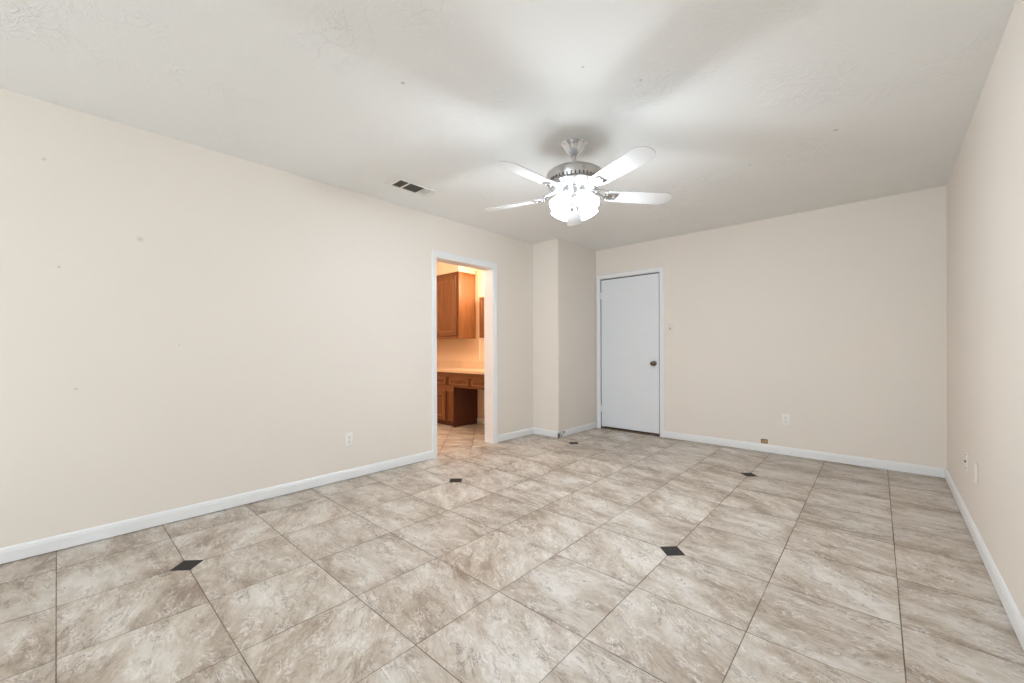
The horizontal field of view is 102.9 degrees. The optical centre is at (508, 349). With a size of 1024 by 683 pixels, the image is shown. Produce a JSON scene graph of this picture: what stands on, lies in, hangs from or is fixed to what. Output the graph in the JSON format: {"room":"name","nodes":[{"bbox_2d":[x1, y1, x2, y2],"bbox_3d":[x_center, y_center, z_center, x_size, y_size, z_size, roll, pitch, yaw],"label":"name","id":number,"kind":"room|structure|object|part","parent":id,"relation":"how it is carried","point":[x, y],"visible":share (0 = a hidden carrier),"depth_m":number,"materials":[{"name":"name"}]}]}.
{"room":"empty living room","nodes":[
{"label":"empty living room","id":0,"kind":"room"},
{"bbox_2d":[0,88,532,563],"bbox_3d":[-1.692,-0.126,3.174,0.135,2.440,7.807,0,0,43],"label":"wall","id":1,"kind":"structure","parent":0,"point":[182,324],"depth_m":2.68,"materials":[{"name":"beige paint"}]},
{"bbox_2d":[0,422,596,563],"bbox_3d":[-1.494,1.050,2.986,0.409,0.078,7.551,0,0,43],"label":"baseboard","id":2,"kind":"structure","parent":1,"relation":"attached to","point":[62,541],"depth_m":2.72,"materials":[{"name":"white paint"}]},
{"bbox_2d":[345,432,352,446],"bbox_3d":[-1.345,0.758,3.442,0.009,0.115,0.070,0,0,43],"label":"wall outlet","id":3,"kind":"object","parent":1,"relation":"attached to","point":[348,436],"visible":1,"depth_m":3.44,"materials":[{"name":"white plastic"}]},
{"bbox_2d":[431,249,497,458],"bbox_3d":[-0.502,0.043,4.462,0.168,2.088,0.923,0,0,43],"label":"trim","id":4,"kind":"structure","parent":1,"relation":"attached to","point":[489,268],"depth_m":4.71,"materials":[{"name":"white paint"}]},
{"bbox_2d":[437,269,484,423],"bbox_3d":[-0.689,-0.135,6.302,2.635,2.440,0.100,0,0,43],"label":"wall","id":5,"kind":"structure","parent":0,"point":[447,349],"depth_m":6.08,"materials":[{"name":"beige paint"}]},
{"bbox_2d":[437,360,459,367],"bbox_3d":[-1.220,0.229,6.713,1.295,0.110,0.020,0,0,43],"label":"backsplash","id":6,"kind":"structure","parent":5,"relation":"attached to","point":[440,363],"depth_m":6.45,"materials":[{"name":"beige laminate"}]},
{"bbox_2d":[436,262,474,275],"bbox_3d":[-1.205,-1.236,6.489,1.626,0.235,0.317,0,0,43],"label":"soffit","id":7,"kind":"object","parent":5,"relation":"attached to","point":[442,268],"depth_m":5.99,"materials":[{"name":"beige paint"}]},
{"bbox_2d":[437,271,475,338],"bbox_3d":[-1.131,-0.638,6.405,1.448,0.944,0.344,0,0,43],"label":"upper cabinet","id":8,"kind":"object","parent":5,"relation":"attached to","point":[456,313],"visible":0.51,"depth_m":5.94,"materials":[{"name":"brown wood"}]},
{"bbox_3d":[-0.923,-0.635,5.995,0.480,0.858,0.018,0,0,43],"label":"door","id":9,"kind":"part","parent":8,"relation":"part of","materials":[{"name":"brown wood"}]},
{"bbox_2d":[460,361,483,368],"bbox_3d":[-0.249,0.227,5.816,1.329,0.110,0.020,0,0,43],"label":"backsplash","id":10,"kind":"structure","parent":5,"relation":"attached to","point":[463,364],"depth_m":6.07,"materials":[{"name":"beige laminate"}]},
{"bbox_2d":[477,417,484,423],"bbox_3d":[-0.108,1.040,5.694,0.960,0.078,0.014,0,0,43],"label":"baseboard","id":11,"kind":"structure","parent":5,"relation":"attached to","point":[479,420],"depth_m":5.95,"materials":[{"name":"white paint"}]},
{"bbox_2d":[479,297,483,337],"bbox_3d":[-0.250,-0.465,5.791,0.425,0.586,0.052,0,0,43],"label":"upper cabinet","id":12,"kind":"object","parent":5,"relation":"attached to","point":[481,299],"visible":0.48,"depth_m":5.89,"materials":[{"name":"brown wood"}]},
{"bbox_2d":[0,0,1015,250],"bbox_3d":[-0.268,-1.399,1.851,3.892,0.100,7.807,0,0,43],"label":"ceiling","id":13,"kind":"structure","parent":0,"point":[748,110],"depth_m":2.12,"materials":[{"name":"paint"}]},
{"bbox_2d":[384,175,441,196],"bbox_3d":[-0.790,-1.343,3.380,0.216,0.015,0.426,0,0,43],"label":"ceiling vent","id":14,"kind":"object","parent":13,"relation":"in","point":[400,182],"visible":1,"depth_m":3.35,"materials":[{"name":"metal"}]},
{"bbox_2d":[485,137,670,225],"bbox_3d":[0.391,-1.111,2.648,1.288,0.482,1.249,0,0,43],"label":"ceiling fan","id":15,"kind":"object","parent":13,"relation":"hanging from","point":[573,182],"visible":1,"depth_m":2.59,"materials":[{"name":"silver metal"}]},
{"bbox_3d":[0.034,-1.020,2.887,0.452,0.037,0.136,0,0,28],"label":"blade","id":16,"kind":"part","parent":15,"relation":"part of","materials":[{"name":"white wood"}]},
{"bbox_3d":[0.107,-1.019,2.369,0.140,0.037,0.453,0,0,43],"label":"blade","id":17,"kind":"part","parent":15,"relation":"part of","materials":[{"name":"white wood"}]},
{"bbox_3d":[0.328,-0.940,2.609,0.121,0.140,0.136,0,0,43],"label":"lamp shade","id":18,"kind":"part","parent":15,"relation":"part of","materials":[{"name":"white glass"}]},
{"bbox_3d":[0.362,-0.940,2.782,0.136,0.140,0.121,0,0,43],"label":"lamp shade","id":19,"kind":"part","parent":15,"relation":"part of","materials":[{"name":"white glass"}]},
{"bbox_3d":[0.508,-1.022,3.121,0.136,0.037,0.452,0,0,10],"label":"blade","id":20,"kind":"part","parent":15,"relation":"part of","materials":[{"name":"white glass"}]},
{"bbox_3d":[0.491,-0.961,2.593,0.072,0.078,0.051,0,0,43],"label":"bulb","id":21,"kind":"part","parent":15,"relation":"part of","materials":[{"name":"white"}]},
{"bbox_3d":[0.536,-0.941,2.748,0.121,0.140,0.136,0,0,43],"label":"lamp shade","id":22,"kind":"part","parent":15,"relation":"part of","materials":[{"name":"white glass"}]},
{"bbox_3d":[0.502,-0.940,2.575,0.136,0.140,0.121,0,0,43],"label":"lamp shade","id":23,"kind":"part","parent":15,"relation":"part of","materials":[{"name":"white glass"}]},
{"bbox_3d":[0.630,-1.021,2.276,0.136,0.037,0.452,0,0,-26],"label":"blade","id":24,"kind":"part","parent":15,"relation":"part of","materials":[{"name":"white wood"}]},
{"bbox_3d":[0.876,-1.023,2.743,0.452,0.037,0.136,0,0,-8],"label":"blade","id":25,"kind":"part","parent":15,"relation":"part of","materials":[{"name":"white wood"}]},
{"bbox_2d":[0,423,1023,682],"bbox_3d":[-1.251,1.143,2.773,6.595,0.101,7.807,0,0,43],"label":"floor","id":26,"kind":"structure","parent":0,"point":[595,555],"depth_m":1.91,"materials":[{"name":"beige tile"}]},
{"bbox_2d":[437,372,483,426],"bbox_3d":[-0.887,0.703,6.085,2.631,0.765,0.492,0,0,43],"label":"vanity cabinet","id":27,"kind":"object","parent":26,"relation":"on","point":[457,393],"visible":0.52,"depth_m":5.79,"materials":[{"name":"brown wood"}]},
{"bbox_3d":[-1.052,0.794,5.954,0.430,0.415,0.018,0,0,43],"label":"door","id":28,"kind":"part","parent":27,"relation":"part of","materials":[{"name":"brown wood"}]},
{"bbox_3d":[-1.028,0.447,5.930,0.390,0.110,0.018,0,0,43],"label":"drawer","id":29,"kind":"part","parent":27,"relation":"part of","materials":[{"name":"brown wood"}]},
{"bbox_3d":[-0.685,0.446,5.613,0.411,0.110,0.018,0,0,43],"label":"drawer","id":30,"kind":"part","parent":27,"relation":"part of","materials":[{"name":"brown wood"}]},
{"bbox_2d":[437,360,483,373],"bbox_3d":[-0.883,0.247,6.091,2.633,0.147,0.476,0,0,43],"label":"countertop","id":31,"kind":"structure","parent":27,"relation":"on","point":[469,367],"depth_m":6.08,"materials":[{"name":"beige laminate"}]},
{"bbox_3d":[-0.612,0.804,5.860,0.006,0.562,0.451,0,0,43],"label":"panel","id":32,"kind":"part","parent":27,"relation":"part of","materials":[{"name":"brown wood"}]},
{"bbox_3d":[-0.347,0.445,5.301,0.410,0.110,0.018,0,0,43],"label":"drawer","id":33,"kind":"part","parent":27,"relation":"part of","materials":[{"name":"brown wood"}]},
{"bbox_2d":[533,239,596,436],"bbox_3d":[0.765,-0.139,5.446,0.393,2.440,0.895,0,0,43],"label":"wall","id":34,"kind":"structure","parent":0,"point":[564,272],"depth_m":5.18,"materials":[{"name":"beige paint"}]},
{"bbox_2d":[596,185,946,477],"bbox_3d":[2.326,-0.144,4.694,3.705,2.440,0.120,0,0,43],"label":"wall","id":35,"kind":"structure","parent":0,"point":[833,320],"depth_m":3.98,"materials":[{"name":"beige paint"}]},
{"bbox_2d":[596,266,663,437],"bbox_3d":[1.585,0.028,5.336,0.931,2.100,0.185,0,0,43],"label":"door","id":36,"kind":"structure","parent":35,"relation":"in","point":[630,309],"depth_m":5.30,"materials":[{"name":"white paint"}]},
{"bbox_2d":[667,324,672,332],"bbox_3d":[1.954,-0.255,4.942,0.070,0.115,0.020,0,0,43],"label":"light switch","id":37,"kind":"object","parent":35,"relation":"attached to","point":[669,326],"visible":1,"depth_m":4.94,"materials":[{"name":"beige plastic"}]},
{"bbox_2d":[760,438,768,444],"bbox_3d":[2.685,0.962,4.284,0.083,0.064,0.004,0,0,43],"label":"box","id":38,"kind":"object","parent":35,"relation":"attached to","point":[762,440],"visible":1,"depth_m":4.28,"materials":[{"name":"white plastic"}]},
{"bbox_2d":[782,414,789,425],"bbox_3d":[2.822,0.715,4.152,0.070,0.115,0.009,0,0,43],"label":"wall outlet","id":39,"kind":"object","parent":35,"relation":"attached to","point":[785,417],"visible":1,"depth_m":4.15,"materials":[{"name":"white plastic"}]},
{"bbox_2d":[664,431,945,477],"bbox_3d":[2.777,1.032,4.193,2.365,0.078,0.014,0,0,43],"label":"baseboard","id":40,"kind":"structure","parent":35,"relation":"attached to","point":[854,460],"depth_m":3.97,"materials":[{"name":"white paint"}]},
{"bbox_2d":[947,0,1023,618],"bbox_3d":[1.122,-0.132,0.574,0.120,2.440,7.807,0,0,43],"label":"wall","id":41,"kind":"structure","parent":0,"point":[985,185],"depth_m":1.95,"materials":[{"name":"beige paint"}]},
{"bbox_2d":[964,451,967,471],"bbox_3d":[2.866,0.700,2.557,0.013,0.115,0.070,0,0,43],"label":"plate","id":42,"kind":"object","parent":41,"relation":"attached to","point":[966,453],"visible":1,"depth_m":2.54,"materials":[{"name":"white plastic"}]},
{"bbox_2d":[975,462,977,484],"bbox_3d":[2.617,0.693,2.283,0.007,0.115,0.070,0,0,43],"label":"blank plate","id":43,"kind":"object","parent":41,"relation":"attached to","point":[976,464],"visible":1,"depth_m":2.26,"materials":[{"name":"white plastic"}]},
{"bbox_2d":[945,469,1023,650],"bbox_3d":[1.078,1.044,0.621,0.014,0.078,7.567,0,0,43],"label":"baseboard","id":44,"kind":"structure","parent":41,"relation":"attached to","point":[1014,615],"depth_m":1.90,"materials":[{"name":"white paint"}]}
]}

